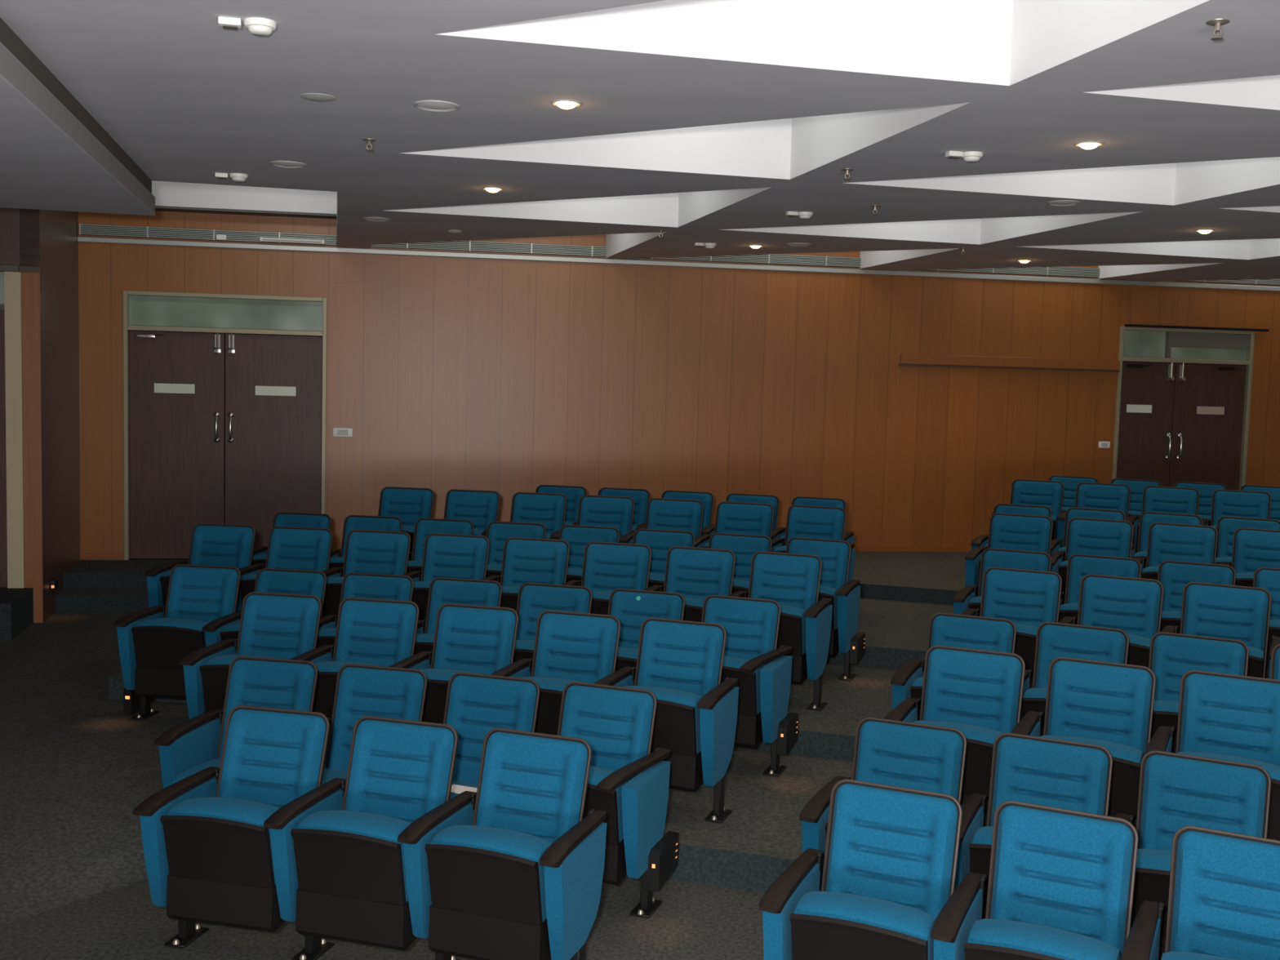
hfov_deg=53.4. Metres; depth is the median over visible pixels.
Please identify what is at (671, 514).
chair
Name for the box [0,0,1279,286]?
ceiling
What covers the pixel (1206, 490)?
chair
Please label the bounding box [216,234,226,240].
junction box
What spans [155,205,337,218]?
trim
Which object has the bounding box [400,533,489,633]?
chair
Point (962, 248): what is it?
sprinkler head
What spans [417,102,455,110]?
diffuser
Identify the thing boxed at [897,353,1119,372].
wooden ledge
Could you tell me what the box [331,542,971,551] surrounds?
baseboard
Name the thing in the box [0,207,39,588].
wall
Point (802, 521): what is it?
chair
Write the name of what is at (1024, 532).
chair
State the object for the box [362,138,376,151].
sprinkler head
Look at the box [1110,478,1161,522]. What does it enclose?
chair
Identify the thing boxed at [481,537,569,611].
chair
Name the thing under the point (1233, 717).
chair
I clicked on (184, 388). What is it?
door
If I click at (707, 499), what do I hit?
chair
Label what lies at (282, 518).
chair
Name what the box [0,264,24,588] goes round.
door
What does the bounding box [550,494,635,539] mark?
chair
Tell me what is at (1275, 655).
chair
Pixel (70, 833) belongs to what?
floor
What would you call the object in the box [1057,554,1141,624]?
chair
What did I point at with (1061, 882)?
chair
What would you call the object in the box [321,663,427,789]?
chair
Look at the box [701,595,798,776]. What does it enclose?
chair
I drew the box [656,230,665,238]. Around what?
sprinkler head
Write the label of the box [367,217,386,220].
diffuser
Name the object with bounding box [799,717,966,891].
chair
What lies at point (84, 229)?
air vent
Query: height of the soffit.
0.225 m
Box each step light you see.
[49,577,57,590]
[123,688,154,715]
[647,831,679,891]
[777,712,798,755]
[849,631,865,663]
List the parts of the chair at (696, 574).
armrest, seat, backrest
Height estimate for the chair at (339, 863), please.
0.910 m
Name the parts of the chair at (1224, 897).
armrest, panel, seat, backrest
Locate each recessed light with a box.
[482,186,503,192]
[551,99,582,109]
[747,244,763,248]
[1017,259,1031,262]
[1074,141,1103,149]
[1194,229,1214,233]
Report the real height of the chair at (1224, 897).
0.910 m
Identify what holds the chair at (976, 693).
on the floor at (62, 687)
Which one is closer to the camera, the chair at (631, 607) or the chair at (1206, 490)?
the chair at (631, 607)
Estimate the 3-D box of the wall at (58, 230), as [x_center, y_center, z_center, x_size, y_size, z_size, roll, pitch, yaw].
[-5.221,-0.969,11.403,0.150,4.700,2.100,0,4,-14]
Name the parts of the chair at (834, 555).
backrest, seat, foot plate, leg, armrest, panel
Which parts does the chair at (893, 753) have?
panel, armrest, backrest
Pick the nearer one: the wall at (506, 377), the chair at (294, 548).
the chair at (294, 548)
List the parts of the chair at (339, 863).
armrest, panel, foot plate, leg, seat, backrest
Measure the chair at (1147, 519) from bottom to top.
0.910 m
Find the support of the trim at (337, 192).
attached to the wall at (58, 230)
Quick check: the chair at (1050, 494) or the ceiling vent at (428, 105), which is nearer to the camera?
the ceiling vent at (428, 105)
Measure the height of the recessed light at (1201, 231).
0.026 m
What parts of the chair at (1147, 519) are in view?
panel, seat, backrest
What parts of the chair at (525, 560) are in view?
armrest, seat, backrest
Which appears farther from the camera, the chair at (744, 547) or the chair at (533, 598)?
the chair at (744, 547)
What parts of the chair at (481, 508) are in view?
backrest, seat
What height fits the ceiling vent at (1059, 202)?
0.010 m
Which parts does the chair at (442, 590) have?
armrest, panel, seat, backrest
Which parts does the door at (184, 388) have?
vision panel, pull handle, handle mount, bolt rod, handle mount, bolt knob, transom pane, pull handle, handle mount, handle mount, bolt rod, bolt knob, vision panel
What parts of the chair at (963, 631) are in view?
armrest, panel, seat, backrest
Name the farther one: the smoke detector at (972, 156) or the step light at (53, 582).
the step light at (53, 582)
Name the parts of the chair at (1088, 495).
panel, armrest, backrest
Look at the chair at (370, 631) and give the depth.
6.80 m
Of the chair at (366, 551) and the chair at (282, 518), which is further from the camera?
the chair at (282, 518)
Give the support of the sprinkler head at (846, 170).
attached to the ceiling
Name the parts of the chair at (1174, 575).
seat, backrest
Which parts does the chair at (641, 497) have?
backrest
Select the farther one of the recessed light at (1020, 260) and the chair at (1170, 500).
the recessed light at (1020, 260)
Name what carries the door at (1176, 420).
in the wall at (506, 377)
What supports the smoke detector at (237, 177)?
attached to the ceiling
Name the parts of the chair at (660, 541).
seat, backrest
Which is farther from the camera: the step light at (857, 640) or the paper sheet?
the step light at (857, 640)
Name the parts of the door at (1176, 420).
vision panel, pull handle, bolt knob, bolt rod, pull handle, bolt knob, bolt rod, transom pane, head rail, vision panel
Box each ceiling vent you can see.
[269,160,306,168]
[363,217,390,221]
[413,100,460,111]
[447,230,462,232]
[786,242,811,246]
[1046,200,1080,205]
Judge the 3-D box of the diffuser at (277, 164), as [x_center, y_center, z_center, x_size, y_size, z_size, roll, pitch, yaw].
[-2.067,-1.852,7.470,0.168,0.007,0.168,0,4,-14]
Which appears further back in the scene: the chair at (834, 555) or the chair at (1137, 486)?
the chair at (1137, 486)
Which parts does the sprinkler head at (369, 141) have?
plate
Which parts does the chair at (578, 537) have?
seat, backrest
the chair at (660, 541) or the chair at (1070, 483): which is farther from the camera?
the chair at (1070, 483)
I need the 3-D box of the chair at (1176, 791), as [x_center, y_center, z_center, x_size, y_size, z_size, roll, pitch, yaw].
[2.046,1.535,4.697,0.650,0.910,0.578,4,5,27]
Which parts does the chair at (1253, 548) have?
seat, backrest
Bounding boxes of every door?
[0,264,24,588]
[123,290,327,559]
[1111,324,1268,490]
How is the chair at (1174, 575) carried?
on the floor at (62, 687)
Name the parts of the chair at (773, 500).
armrest, backrest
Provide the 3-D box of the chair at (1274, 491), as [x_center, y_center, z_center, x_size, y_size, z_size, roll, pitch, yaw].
[5.587,0.522,11.398,0.650,0.910,0.578,4,5,28]
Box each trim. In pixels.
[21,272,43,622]
[77,236,1279,291]
[80,244,430,559]
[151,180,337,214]
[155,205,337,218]
[336,191,337,235]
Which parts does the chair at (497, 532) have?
seat, backrest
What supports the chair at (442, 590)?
on the floor at (62, 687)
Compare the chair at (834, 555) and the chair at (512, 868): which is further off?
the chair at (834, 555)
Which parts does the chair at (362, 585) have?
seat, armrest, panel, backrest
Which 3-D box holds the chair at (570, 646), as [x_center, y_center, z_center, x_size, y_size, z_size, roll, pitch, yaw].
[-0.445,1.161,6.442,0.555,0.910,0.578,3,5,17]
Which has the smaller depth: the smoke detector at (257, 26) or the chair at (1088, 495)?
the smoke detector at (257, 26)
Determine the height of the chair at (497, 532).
0.910 m
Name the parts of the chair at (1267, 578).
backrest, seat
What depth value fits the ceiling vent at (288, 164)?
7.45 m
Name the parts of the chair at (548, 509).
armrest, backrest, seat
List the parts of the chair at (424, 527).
seat, backrest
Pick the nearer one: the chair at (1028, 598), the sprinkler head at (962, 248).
the chair at (1028, 598)
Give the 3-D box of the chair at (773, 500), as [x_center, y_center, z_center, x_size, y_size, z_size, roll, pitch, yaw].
[0.821,0.588,10.525,0.555,0.910,0.578,3,5,17]
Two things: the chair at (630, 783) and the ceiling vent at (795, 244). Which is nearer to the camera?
the chair at (630, 783)
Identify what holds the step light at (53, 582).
attached to the wall at (58, 230)
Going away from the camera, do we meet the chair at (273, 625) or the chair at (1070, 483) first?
the chair at (273, 625)
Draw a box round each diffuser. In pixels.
[273,162,302,166]
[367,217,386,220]
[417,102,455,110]
[790,244,806,245]
[1050,201,1077,204]
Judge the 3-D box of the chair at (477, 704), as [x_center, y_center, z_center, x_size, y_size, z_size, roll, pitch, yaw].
[-0.807,1.381,5.730,0.555,0.910,0.588,3,5,16]
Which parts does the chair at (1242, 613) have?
armrest, backrest, seat, panel, armrest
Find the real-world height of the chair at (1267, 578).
0.910 m
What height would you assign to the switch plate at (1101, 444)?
0.070 m
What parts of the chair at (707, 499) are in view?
armrest, backrest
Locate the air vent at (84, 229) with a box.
[79,223,1279,284]
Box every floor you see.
[0,551,967,959]
[0,587,33,641]
[0,747,163,925]
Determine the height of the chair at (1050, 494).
0.910 m
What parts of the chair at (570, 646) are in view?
armrest, panel, seat, backrest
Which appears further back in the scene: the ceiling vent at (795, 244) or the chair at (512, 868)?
the ceiling vent at (795, 244)
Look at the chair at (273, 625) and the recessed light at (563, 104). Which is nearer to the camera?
the recessed light at (563, 104)
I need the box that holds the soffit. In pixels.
[0,17,155,215]
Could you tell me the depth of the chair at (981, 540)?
10.34 m
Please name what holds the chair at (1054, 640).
on the floor at (62, 687)
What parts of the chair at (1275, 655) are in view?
backrest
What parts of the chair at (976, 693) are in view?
armrest, panel, seat, backrest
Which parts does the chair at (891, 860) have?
armrest, panel, seat, backrest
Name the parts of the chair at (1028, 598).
armrest, backrest, seat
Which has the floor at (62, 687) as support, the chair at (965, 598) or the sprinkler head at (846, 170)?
the chair at (965, 598)
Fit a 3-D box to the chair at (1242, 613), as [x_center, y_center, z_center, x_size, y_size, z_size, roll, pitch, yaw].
[3.215,1.064,7.051,0.650,0.910,0.578,4,5,27]
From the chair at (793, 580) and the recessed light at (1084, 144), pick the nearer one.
the recessed light at (1084, 144)
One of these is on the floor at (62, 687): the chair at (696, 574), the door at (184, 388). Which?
the chair at (696, 574)
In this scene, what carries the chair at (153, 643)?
on the floor at (62, 687)
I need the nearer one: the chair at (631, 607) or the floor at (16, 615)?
the chair at (631, 607)
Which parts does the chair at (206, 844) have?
armrest, panel, leg, foot plate, seat, backrest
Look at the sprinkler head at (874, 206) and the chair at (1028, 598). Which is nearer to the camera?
the chair at (1028, 598)
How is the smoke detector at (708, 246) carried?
attached to the ceiling
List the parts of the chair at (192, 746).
armrest, panel, seat, backrest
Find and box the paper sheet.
[450,784,477,793]
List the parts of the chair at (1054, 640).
panel, armrest, seat, backrest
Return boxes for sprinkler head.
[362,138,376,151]
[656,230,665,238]
[840,168,853,180]
[869,204,880,214]
[959,247,967,254]
[1205,18,1230,40]
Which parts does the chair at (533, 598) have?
seat, backrest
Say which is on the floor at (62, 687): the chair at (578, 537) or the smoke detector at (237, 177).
the chair at (578, 537)
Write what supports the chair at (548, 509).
on the floor at (62, 687)
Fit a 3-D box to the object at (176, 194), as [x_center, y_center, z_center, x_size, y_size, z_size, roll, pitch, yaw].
[-3.919,-2.779,11.911,2.580,0.500,0.250,1,4,-9]
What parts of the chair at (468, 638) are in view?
armrest, panel, seat, backrest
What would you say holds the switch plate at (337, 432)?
attached to the wall at (506, 377)
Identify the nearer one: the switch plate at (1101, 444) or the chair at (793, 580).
the chair at (793, 580)
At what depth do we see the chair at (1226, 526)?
9.76 m
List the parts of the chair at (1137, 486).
seat, backrest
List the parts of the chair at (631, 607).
seat, backrest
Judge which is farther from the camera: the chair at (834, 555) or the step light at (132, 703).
the chair at (834, 555)
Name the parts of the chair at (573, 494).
backrest, seat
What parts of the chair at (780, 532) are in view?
panel, armrest, backrest, armrest, panel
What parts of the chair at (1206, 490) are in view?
backrest, seat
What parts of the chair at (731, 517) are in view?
panel, armrest, backrest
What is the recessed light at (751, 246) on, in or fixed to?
in the ceiling
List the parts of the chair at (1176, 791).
armrest, seat, backrest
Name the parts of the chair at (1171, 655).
seat, backrest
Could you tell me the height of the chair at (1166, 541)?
0.910 m
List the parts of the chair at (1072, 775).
panel, armrest, seat, backrest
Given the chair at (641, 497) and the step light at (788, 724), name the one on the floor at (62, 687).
the chair at (641, 497)
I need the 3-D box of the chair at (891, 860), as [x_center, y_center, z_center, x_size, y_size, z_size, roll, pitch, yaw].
[0.735,1.534,4.251,0.555,0.910,0.578,3,5,24]
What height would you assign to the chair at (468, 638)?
0.910 m
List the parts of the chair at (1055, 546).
panel, armrest, seat, backrest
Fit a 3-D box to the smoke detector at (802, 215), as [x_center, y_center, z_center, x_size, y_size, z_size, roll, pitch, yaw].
[1.124,-1.866,8.964,0.196,0.043,0.111,0,4,-14]
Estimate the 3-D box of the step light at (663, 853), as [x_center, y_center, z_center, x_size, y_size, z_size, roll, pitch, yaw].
[0.103,1.672,5.588,0.050,0.170,0.270,3,5,19]
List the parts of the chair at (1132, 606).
armrest, backrest, seat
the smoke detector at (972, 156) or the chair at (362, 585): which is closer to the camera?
the smoke detector at (972, 156)
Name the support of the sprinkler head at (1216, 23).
attached to the ceiling
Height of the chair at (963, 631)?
0.910 m
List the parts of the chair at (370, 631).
armrest, panel, seat, backrest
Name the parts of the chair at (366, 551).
armrest, panel, seat, backrest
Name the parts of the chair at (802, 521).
armrest, panel, seat, backrest, panel, armrest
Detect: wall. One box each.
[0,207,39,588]
[19,208,79,622]
[78,210,1279,559]
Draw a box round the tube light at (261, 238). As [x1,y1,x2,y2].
[259,236,324,244]
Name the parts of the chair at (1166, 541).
armrest, panel, seat, backrest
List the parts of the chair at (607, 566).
armrest, seat, backrest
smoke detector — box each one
[214,172,248,182]
[217,16,276,35]
[693,242,716,248]
[785,211,813,219]
[944,151,982,162]
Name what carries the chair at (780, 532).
on the floor at (62, 687)
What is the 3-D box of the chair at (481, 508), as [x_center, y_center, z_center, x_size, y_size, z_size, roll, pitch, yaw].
[-1.463,0.552,10.192,0.555,0.910,0.578,2,4,10]
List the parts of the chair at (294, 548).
panel, seat, armrest, backrest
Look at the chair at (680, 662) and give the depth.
6.23 m
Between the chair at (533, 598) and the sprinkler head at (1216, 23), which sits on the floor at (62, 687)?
the chair at (533, 598)
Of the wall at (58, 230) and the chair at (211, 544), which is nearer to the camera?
the chair at (211, 544)
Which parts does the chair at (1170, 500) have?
armrest, panel, backrest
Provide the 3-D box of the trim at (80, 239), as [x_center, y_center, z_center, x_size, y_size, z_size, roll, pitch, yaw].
[2.708,-2.128,13.104,16.100,0.050,0.044,1,4,-9]
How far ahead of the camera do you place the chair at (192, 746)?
6.09 m
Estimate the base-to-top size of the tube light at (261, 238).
0.042 m
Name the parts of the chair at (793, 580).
armrest, backrest, seat, foot plate, leg, armrest, panel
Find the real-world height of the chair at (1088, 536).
0.910 m
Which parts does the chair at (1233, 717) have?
armrest, panel, seat, backrest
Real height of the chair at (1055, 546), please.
0.910 m
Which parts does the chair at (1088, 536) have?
armrest, panel, seat, backrest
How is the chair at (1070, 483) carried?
on the floor at (62, 687)
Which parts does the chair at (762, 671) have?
backrest, seat, armrest, foot plate, leg, panel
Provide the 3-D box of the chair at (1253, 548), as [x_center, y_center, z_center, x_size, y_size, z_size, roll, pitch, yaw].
[4.292,0.816,8.741,0.650,0.910,0.578,4,5,28]
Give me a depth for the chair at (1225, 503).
10.88 m
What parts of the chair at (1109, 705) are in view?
armrest, panel, seat, backrest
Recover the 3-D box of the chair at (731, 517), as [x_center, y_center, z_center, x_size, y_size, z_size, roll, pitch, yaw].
[0.693,0.644,9.741,0.555,0.910,0.578,3,5,17]
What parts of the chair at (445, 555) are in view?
armrest, panel, seat, backrest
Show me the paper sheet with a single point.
(455, 788)
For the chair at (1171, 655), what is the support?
on the floor at (62, 687)
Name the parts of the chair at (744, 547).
backrest, seat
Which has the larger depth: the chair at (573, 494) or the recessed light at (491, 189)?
the chair at (573, 494)
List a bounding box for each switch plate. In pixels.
[333,427,352,436]
[1097,441,1110,448]
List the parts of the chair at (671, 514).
armrest, panel, backrest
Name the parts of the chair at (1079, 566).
seat, backrest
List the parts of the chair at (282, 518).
panel, seat, armrest, backrest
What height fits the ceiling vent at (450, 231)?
0.010 m
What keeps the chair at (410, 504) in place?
on the floor at (62, 687)
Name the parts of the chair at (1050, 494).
backrest, seat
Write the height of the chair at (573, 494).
0.910 m
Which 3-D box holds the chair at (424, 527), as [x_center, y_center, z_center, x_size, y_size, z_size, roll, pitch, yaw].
[-1.567,0.762,9.343,0.555,0.910,0.578,2,4,10]
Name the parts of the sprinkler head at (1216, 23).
plate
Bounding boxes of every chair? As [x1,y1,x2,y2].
[113,564,240,719]
[133,705,330,948]
[143,523,255,612]
[153,656,318,788]
[179,591,322,719]
[201,568,326,646]
[235,526,333,612]
[251,511,331,568]
[263,715,457,959]
[290,597,419,717]
[316,572,413,652]
[321,529,410,621]
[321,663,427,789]
[328,515,402,573]
[377,486,434,555]
[389,603,518,724]
[397,728,606,959]
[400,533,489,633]
[406,517,473,578]
[413,488,500,535]
[413,577,502,667]
[443,672,539,799]
[481,492,566,539]
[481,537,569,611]
[485,521,546,583]
[490,609,620,735]
[509,484,586,525]
[512,582,592,675]
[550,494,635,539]
[556,681,679,918]
[559,524,619,586]
[562,541,651,614]
[573,487,649,532]
[593,617,738,823]
[607,588,684,685]
[618,497,703,543]
[632,528,694,591]
[635,489,714,535]
[643,546,735,622]
[693,501,773,548]
[701,493,779,535]
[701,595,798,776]
[708,533,772,597]
[728,551,832,711]
[759,778,962,959]
[771,496,854,548]
[771,505,855,582]
[786,537,865,680]
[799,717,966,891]
[883,644,1025,826]
[890,613,1016,720]
[931,800,1138,959]
[952,547,1051,616]
[954,733,1112,919]
[960,566,1062,688]
[964,512,1053,596]
[970,503,1052,549]
[991,479,1064,540]
[1010,657,1155,829]
[1019,622,1128,736]
[1048,475,1098,512]
[1049,507,1125,561]
[1049,517,1133,604]
[1057,482,1130,547]
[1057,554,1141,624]
[1057,573,1164,667]
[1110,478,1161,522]
[1115,750,1279,959]
[1120,826,1279,959]
[1125,485,1199,553]
[1130,511,1202,568]
[1134,522,1217,580]
[1144,670,1279,839]
[1148,631,1248,753]
[1157,560,1235,633]
[1160,582,1279,678]
[1173,481,1227,525]
[1201,488,1271,528]
[1215,516,1279,566]
[1219,527,1279,586]
[1240,484,1279,520]
[1253,567,1279,678]
[1269,644,1279,679]
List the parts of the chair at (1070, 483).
seat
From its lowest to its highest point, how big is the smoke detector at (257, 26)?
0.043 m
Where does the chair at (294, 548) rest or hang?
on the floor at (62, 687)
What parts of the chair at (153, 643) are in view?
armrest, panel, foot plate, leg, seat, backrest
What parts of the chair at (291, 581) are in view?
armrest, panel, seat, backrest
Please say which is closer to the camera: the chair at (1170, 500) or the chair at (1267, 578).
the chair at (1267, 578)
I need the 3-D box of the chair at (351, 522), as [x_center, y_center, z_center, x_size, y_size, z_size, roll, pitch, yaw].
[-2.114,0.742,9.425,0.555,0.910,0.578,2,4,8]
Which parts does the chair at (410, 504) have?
backrest, seat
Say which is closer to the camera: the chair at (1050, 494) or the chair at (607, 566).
the chair at (607, 566)
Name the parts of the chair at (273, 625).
armrest, panel, seat, backrest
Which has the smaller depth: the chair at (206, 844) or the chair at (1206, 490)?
the chair at (206, 844)
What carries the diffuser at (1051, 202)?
attached to the ceiling vent at (1059, 202)
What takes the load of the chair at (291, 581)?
on the floor at (62, 687)
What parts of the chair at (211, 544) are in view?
panel, armrest, backrest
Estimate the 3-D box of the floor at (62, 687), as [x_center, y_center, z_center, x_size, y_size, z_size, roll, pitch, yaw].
[3.258,1.611,7.528,20.390,0.796,21.200,0,4,-14]
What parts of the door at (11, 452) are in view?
transom pane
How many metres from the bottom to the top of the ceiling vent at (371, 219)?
0.010 m
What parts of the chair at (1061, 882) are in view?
armrest, panel, seat, backrest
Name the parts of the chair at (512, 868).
armrest, panel, leg, seat, backrest, armrest, panel, leg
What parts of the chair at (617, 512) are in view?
armrest, backrest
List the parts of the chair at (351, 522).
armrest, panel, seat, backrest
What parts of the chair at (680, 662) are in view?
armrest, panel, seat, backrest, armrest, foot plate, panel, leg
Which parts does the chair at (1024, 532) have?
panel, armrest, backrest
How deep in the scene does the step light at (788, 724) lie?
6.96 m
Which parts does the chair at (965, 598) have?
armrest, panel, seat, backrest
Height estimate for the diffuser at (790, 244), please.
0.007 m
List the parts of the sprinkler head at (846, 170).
plate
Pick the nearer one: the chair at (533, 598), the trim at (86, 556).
the chair at (533, 598)
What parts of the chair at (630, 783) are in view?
backrest, seat, armrest, panel, foot plate, leg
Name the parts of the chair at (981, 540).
panel, armrest, backrest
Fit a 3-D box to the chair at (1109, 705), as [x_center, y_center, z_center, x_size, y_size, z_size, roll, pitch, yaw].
[1.931,1.288,5.594,0.555,0.910,0.578,4,5,26]

